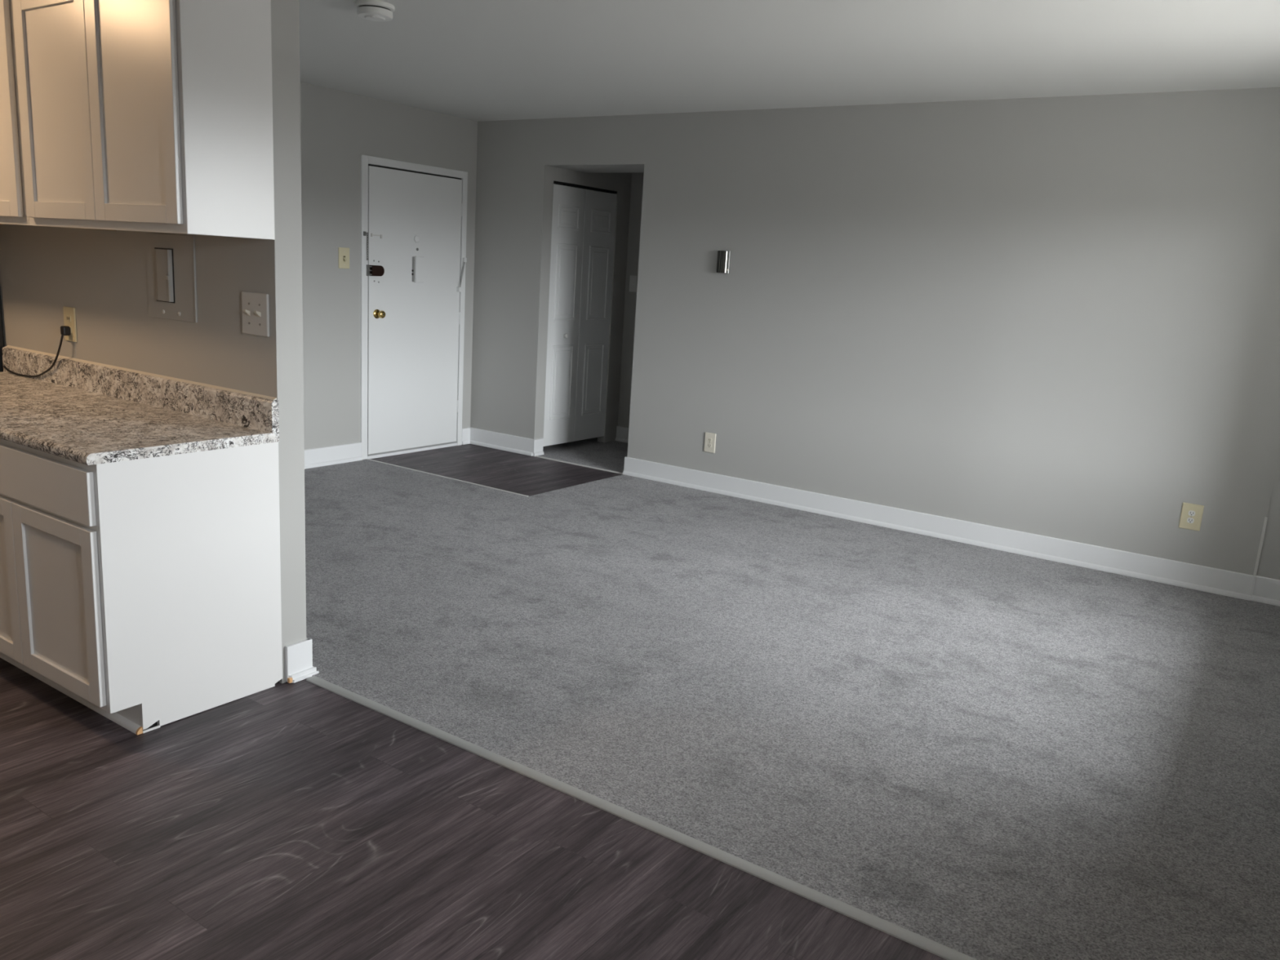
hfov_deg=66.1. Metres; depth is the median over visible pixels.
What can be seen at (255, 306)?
light switch
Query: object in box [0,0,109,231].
upper cabinet
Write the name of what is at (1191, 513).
socket
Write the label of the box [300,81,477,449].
wall
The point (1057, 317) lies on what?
wall
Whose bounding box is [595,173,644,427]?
wall
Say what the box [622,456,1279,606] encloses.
baseboard
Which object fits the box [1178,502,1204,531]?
wall outlet
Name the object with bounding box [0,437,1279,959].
floor
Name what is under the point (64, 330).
power cord
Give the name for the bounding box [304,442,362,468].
baseboard
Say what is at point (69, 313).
outlet plate
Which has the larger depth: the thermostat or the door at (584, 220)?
the door at (584, 220)
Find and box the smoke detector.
[355,0,395,21]
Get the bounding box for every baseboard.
[284,638,319,683]
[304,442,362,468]
[462,426,471,444]
[470,427,533,456]
[615,426,628,443]
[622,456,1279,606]
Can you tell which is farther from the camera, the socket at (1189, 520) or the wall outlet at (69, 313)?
the socket at (1189, 520)
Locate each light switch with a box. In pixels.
[241,291,269,337]
[338,247,349,268]
[629,275,637,292]
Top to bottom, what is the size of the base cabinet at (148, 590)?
0.880 m
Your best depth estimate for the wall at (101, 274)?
3.47 m
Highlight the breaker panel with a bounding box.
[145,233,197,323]
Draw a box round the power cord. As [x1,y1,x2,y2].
[3,325,70,377]
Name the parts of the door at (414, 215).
chain, knob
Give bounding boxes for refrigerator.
[0,292,4,372]
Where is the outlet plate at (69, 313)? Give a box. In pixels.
[62,306,77,342]
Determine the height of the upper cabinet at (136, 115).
0.762 m
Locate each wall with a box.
[0,0,306,683]
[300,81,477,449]
[470,87,1279,579]
[542,166,631,442]
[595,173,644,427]
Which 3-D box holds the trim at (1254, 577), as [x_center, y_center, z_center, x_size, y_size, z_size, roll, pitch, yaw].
[3.243,0.572,5.213,0.013,0.133,0.016,11,14,33]
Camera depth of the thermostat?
6.69 m
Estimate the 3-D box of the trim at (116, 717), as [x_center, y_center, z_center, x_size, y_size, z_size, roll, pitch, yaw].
[-2.365,0.631,3.622,1.921,0.020,0.018,11,14,33]
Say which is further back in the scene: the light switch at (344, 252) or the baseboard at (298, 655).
the light switch at (344, 252)
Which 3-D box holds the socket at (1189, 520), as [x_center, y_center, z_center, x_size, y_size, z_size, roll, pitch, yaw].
[2.983,0.219,5.333,0.032,0.029,0.004,11,14,33]
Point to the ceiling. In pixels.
(478, 60)
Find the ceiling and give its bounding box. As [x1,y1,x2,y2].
[298,0,1279,121]
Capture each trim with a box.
[0,652,142,734]
[306,675,977,959]
[366,458,528,496]
[535,455,622,474]
[1248,575,1255,599]
[1253,516,1267,575]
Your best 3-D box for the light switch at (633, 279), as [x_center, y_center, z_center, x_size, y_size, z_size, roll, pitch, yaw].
[-0.060,-1.703,8.541,0.080,0.140,0.014,11,14,33]
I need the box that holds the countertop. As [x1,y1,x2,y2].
[0,345,279,465]
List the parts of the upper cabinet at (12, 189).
door, frame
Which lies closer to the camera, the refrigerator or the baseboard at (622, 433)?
the refrigerator
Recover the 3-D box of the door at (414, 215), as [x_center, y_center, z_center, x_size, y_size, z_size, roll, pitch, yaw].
[-1.751,-1.296,7.599,0.201,2.196,1.055,11,14,33]
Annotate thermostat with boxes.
[716,250,730,273]
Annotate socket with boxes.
[66,315,71,322]
[1186,517,1194,523]
[1188,510,1195,515]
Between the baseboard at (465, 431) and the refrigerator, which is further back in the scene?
the baseboard at (465, 431)
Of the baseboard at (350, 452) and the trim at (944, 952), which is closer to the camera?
the trim at (944, 952)
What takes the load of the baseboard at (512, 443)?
attached to the wall at (1057, 317)
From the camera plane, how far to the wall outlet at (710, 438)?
6.98 m
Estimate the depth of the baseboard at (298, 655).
3.55 m
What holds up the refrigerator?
on the floor
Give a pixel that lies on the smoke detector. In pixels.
(370, 10)
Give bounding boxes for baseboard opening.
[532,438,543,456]
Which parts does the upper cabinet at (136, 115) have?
door, frame, door, panel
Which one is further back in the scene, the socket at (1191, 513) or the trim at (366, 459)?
the trim at (366, 459)
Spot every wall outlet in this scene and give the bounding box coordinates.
[62,306,77,358]
[703,431,715,453]
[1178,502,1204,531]
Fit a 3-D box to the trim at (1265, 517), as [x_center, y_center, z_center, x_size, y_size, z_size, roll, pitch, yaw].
[3.263,0.349,5.174,0.014,0.321,0.011,11,14,33]
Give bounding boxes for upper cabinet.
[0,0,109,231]
[12,0,275,239]
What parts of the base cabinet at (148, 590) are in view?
door, drawer, frame, door, panel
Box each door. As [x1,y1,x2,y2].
[360,154,467,459]
[542,180,617,446]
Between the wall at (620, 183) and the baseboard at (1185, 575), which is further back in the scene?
the wall at (620, 183)
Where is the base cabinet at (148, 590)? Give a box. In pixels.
[0,438,282,733]

